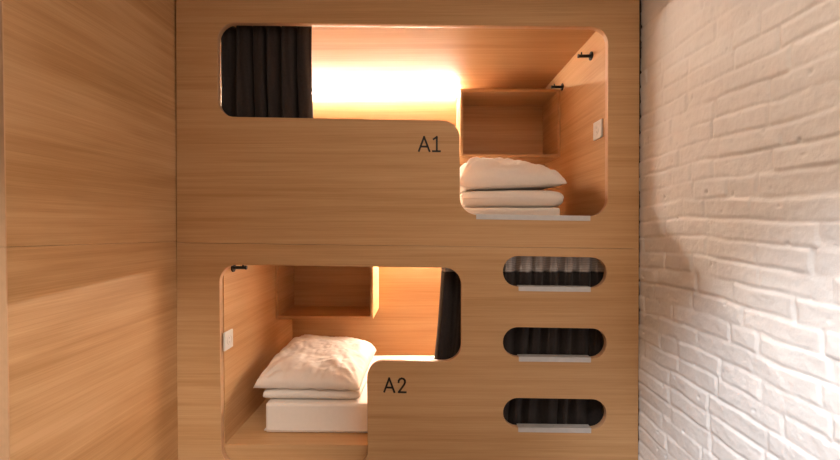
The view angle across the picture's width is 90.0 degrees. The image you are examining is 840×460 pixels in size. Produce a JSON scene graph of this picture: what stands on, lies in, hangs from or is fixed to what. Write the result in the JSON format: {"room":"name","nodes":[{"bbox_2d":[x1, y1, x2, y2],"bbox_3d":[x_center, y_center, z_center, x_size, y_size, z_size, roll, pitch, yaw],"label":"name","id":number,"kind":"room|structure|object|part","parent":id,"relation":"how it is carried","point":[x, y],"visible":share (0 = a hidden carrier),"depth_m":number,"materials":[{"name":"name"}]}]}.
{"room":"dormitory","nodes":[
{"label":"dormitory","id":0,"kind":"room"},
{"bbox_2d":[3,0,177,459],"bbox_3d":[-1.131,0.051,1.542,0.030,2.750,0.805,0,1,1],"label":"wall","id":1,"kind":"structure","parent":0,"point":[90,85],"depth_m":1.44,"materials":[{"name":"brown wood"}]},
{"bbox_2d":[0,0,9,459],"bbox_3d":[-1.135,0.057,1.137,0.031,2.750,0.004,0,1,1],"label":"trim","id":2,"kind":"structure","parent":1,"relation":"attached to","point":[4,347],"depth_m":1.14,"materials":[{"name":"brown wood"}]},
{"bbox_2d":[638,0,839,459],"bbox_3d":[1.033,0.072,0.204,0.133,2.750,3.430,0,1,1],"label":"wall","id":3,"kind":"structure","parent":0,"point":[739,345],"depth_m":1.30,"materials":[{"name":"brick"}]},
{"bbox_2d":[638,0,641,440],"bbox_3d":[0.995,0.045,1.910,0.016,2.750,0.018,0,1,1],"label":"trim","id":4,"kind":"structure","parent":3,"relation":"attached to","point":[640,25],"depth_m":1.89,"materials":[{"name":"brown wood"}]},
{"bbox_3d":[-0.559,1.471,0.245,3.277,0.050,3.430,0,1,1],"label":"floor","id":5,"kind":"structure","parent":0,"visible":0},
{"bbox_2d":[177,243,638,459],"bbox_3d":[-0.056,0.731,2.436,2.107,1.361,1.050,0,1,1],"label":"bunk bed","id":6,"kind":"object","parent":5,"relation":"on","point":[452,408],"visible":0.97,"depth_m":1.91,"materials":[{"name":"brown wood"}]},
{"bbox_2d":[223,329,232,350],"bbox_3d":[-0.902,0.517,1.979,0.012,0.086,0.082,0,1,1],"label":"wall socket","id":7,"kind":"object","parent":6,"relation":"attached to","point":[228,335],"visible":1,"depth_m":1.97,"materials":[{"name":"white plastic"}]},
{"bbox_2d":[227,335,231,344],"bbox_3d":[-0.897,0.517,1.979,0.003,0.046,0.046,0,1,1],"label":"outlet","id":8,"kind":"object","parent":7,"relation":"attached to","point":[229,337],"depth_m":1.98,"materials":[{"name":"grey plastic"}]},
{"bbox_2d":[231,265,247,271],"bbox_3d":[-0.874,0.182,2.037,0.068,0.042,0.042,0,1,1],"label":"coat hook","id":9,"kind":"object","parent":6,"relation":"attached to","point":[234,267],"visible":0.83,"depth_m":2.03,"materials":[{"name":"black metal"}]},
{"bbox_3d":[-0.912,0.539,2.450,0.018,0.905,1.000,0,1,1],"label":"head panel","id":10,"kind":"part","parent":6,"relation":"part of","materials":[{"name":"brown wood"}]},
{"bbox_3d":[-0.006,1.007,2.447,1.830,0.030,1.000,0,1,1],"label":"board","id":11,"kind":"part","parent":6,"relation":"part of","materials":[{"name":"brown wood"}]},
{"bbox_3d":[-0.012,1.224,1.965,1.830,0.388,0.022,0,1,1],"label":"rail","id":12,"kind":"part","parent":6,"relation":"part of","materials":[{"name":"brown wood"}]},
{"bbox_2d":[275,265,378,318],"bbox_3d":[-0.594,0.339,2.777,0.608,0.425,0.329,0,1,1],"label":"wall shelf","id":13,"kind":"object","parent":6,"relation":"attached to","point":[302,292],"visible":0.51,"depth_m":2.93,"materials":[{"name":"brown wood"}]},
{"bbox_2d":[264,356,433,432],"bbox_3d":[0.057,0.917,2.432,1.634,0.147,0.772,0,1,1],"label":"mattress","id":14,"kind":"object","parent":6,"relation":"on","point":[282,414],"visible":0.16,"depth_m":2.06,"materials":[{"name":"white fabric"}]},
{"bbox_2d":[263,363,371,398],"bbox_3d":[-0.536,0.815,2.310,0.497,0.062,0.466,0,1,1],"label":"duvet","id":15,"kind":"object","parent":14,"relation":"on","point":[269,392],"visible":0.3,"depth_m":2.08,"materials":[{"name":"white fabric"}]},
{"bbox_2d":[253,334,375,390],"bbox_3d":[-0.547,0.704,2.338,0.549,0.163,0.568,0,1,1],"label":"pillow","id":16,"kind":"object","parent":15,"relation":"on","point":[307,361],"visible":1,"depth_m":2.16,"materials":[{"name":"white fabric"}]},
{"bbox_3d":[0.000,0.537,2.948,1.830,0.953,0.018,0,1,1],"label":"panel","id":17,"kind":"part","parent":6,"relation":"part of","materials":[{"name":"brown wood"}]},
{"bbox_2d":[176,0,638,248],"bbox_3d":[-0.056,-0.630,2.414,2.095,1.412,1.050,0,1,1],"label":"bunk bed","id":18,"kind":"object","parent":6,"relation":"on","point":[384,168],"depth_m":1.90,"materials":[{"name":"brown wood"}]},
{"bbox_2d":[221,26,313,117],"bbox_3d":[-0.719,-0.544,1.984,0.433,0.845,0.066,0,1,1],"label":"curtain","id":19,"kind":"object","parent":18,"relation":"hanging from","point":[266,71],"visible":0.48,"depth_m":1.97,"materials":[{"name":"fabric"}]},
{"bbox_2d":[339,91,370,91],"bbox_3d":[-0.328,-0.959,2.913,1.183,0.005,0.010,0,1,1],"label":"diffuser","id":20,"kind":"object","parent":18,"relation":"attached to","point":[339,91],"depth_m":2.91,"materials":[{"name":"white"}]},
{"bbox_2d":[313,92,457,93],"bbox_3d":[-0.328,-0.949,2.913,1.183,0.005,0.010,0,1,1],"label":"diffuser","id":21,"kind":"object","parent":18,"relation":"attached to","point":[313,92],"depth_m":2.91,"materials":[{"name":"white plastic"}]},
{"bbox_3d":[-0.328,-0.954,2.913,1.191,0.014,0.012,0,1,1],"label":"led strip","id":22,"kind":"part","parent":18,"relation":"part of","materials":[{"name":"white plastic"}]},
{"bbox_3d":[-0.039,-0.983,2.416,1.836,0.018,1.000,0,1,1],"label":"ceiling panel","id":23,"kind":"part","parent":18,"relation":"part of","materials":[{"name":"brown wood"}]},
{"bbox_3d":[-0.033,-0.474,2.933,1.836,1.052,0.018,0,1,1],"label":"panel","id":24,"kind":"part","parent":18,"relation":"part of","materials":[{"name":"brown wood"}]},
{"bbox_2d":[456,89,559,163],"bbox_3d":[0.557,-0.660,2.748,0.614,0.415,0.329,0,1,1],"label":"wall shelf","id":25,"kind":"object","parent":18,"relation":"attached to","point":[515,124],"visible":0.87,"depth_m":2.90,"materials":[{"name":"brown wood"}]},
{"bbox_2d":[464,208,559,214],"bbox_3d":[-0.118,-0.043,2.419,1.610,0.147,0.772,0,1,1],"label":"mattress","id":26,"kind":"object","parent":18,"relation":"on","point":[505,211],"visible":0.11,"depth_m":2.03,"materials":[{"name":"white fabric"}]},
{"bbox_2d":[460,190,563,207],"bbox_3d":[0.458,-0.159,2.283,0.507,0.090,0.476,0,1,1],"label":"duvet","id":27,"kind":"object","parent":26,"relation":"on","point":[502,198],"visible":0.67,"depth_m":2.06,"materials":[{"name":"white fabric"}]},
{"bbox_2d":[460,157,566,193],"bbox_3d":[0.452,-0.299,2.300,0.556,0.191,0.499,0,1,1],"label":"pillow","id":28,"kind":"object","parent":27,"relation":"on","point":[478,174],"visible":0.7,"depth_m":2.08,"materials":[{"name":"white fabric"}]},
{"bbox_2d":[551,83,563,90],"bbox_3d":[0.828,-0.865,2.540,0.068,0.042,0.042,0,1,1],"label":"coat hook","id":29,"kind":"object","parent":18,"relation":"attached to","point":[561,87],"visible":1,"depth_m":2.53,"materials":[{"name":"black metal"}]},
{"bbox_3d":[0.870,-0.471,2.413,0.018,1.006,1.000,0,1,1],"label":"head panel","id":30,"kind":"part","parent":18,"relation":"part of","materials":[{"name":"brown wood"}]},
{"bbox_2d":[577,51,592,60],"bbox_3d":[0.823,-0.870,2.099,0.068,0.042,0.042,0,1,1],"label":"coat hook","id":31,"kind":"object","parent":18,"relation":"attached to","point":[590,55],"visible":1,"depth_m":2.09,"materials":[{"name":"black metal"}]},
{"bbox_2d":[593,119,602,140],"bbox_3d":[0.849,-0.478,2.009,0.012,0.086,0.094,0,1,1],"label":"wall socket","id":32,"kind":"object","parent":18,"relation":"attached to","point":[597,126],"visible":1,"depth_m":1.99,"materials":[{"name":"white plastic"}]},
{"bbox_2d":[595,125,598,134],"bbox_3d":[0.845,-0.478,2.009,0.003,0.046,0.046,0,1,1],"label":"outlet","id":33,"kind":"object","parent":32,"relation":"attached to","point":[596,126],"depth_m":2.00,"materials":[{"name":"grey plastic"}]},
{"bbox_2d":[434,256,603,425],"bbox_3d":[0.453,0.541,1.987,0.851,0.892,0.066,0,1,1],"label":"curtain","id":34,"kind":"object","parent":6,"relation":"hanging from","point":[518,270],"visible":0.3,"depth_m":1.98,"materials":[{"name":"fabric"}]}
]}

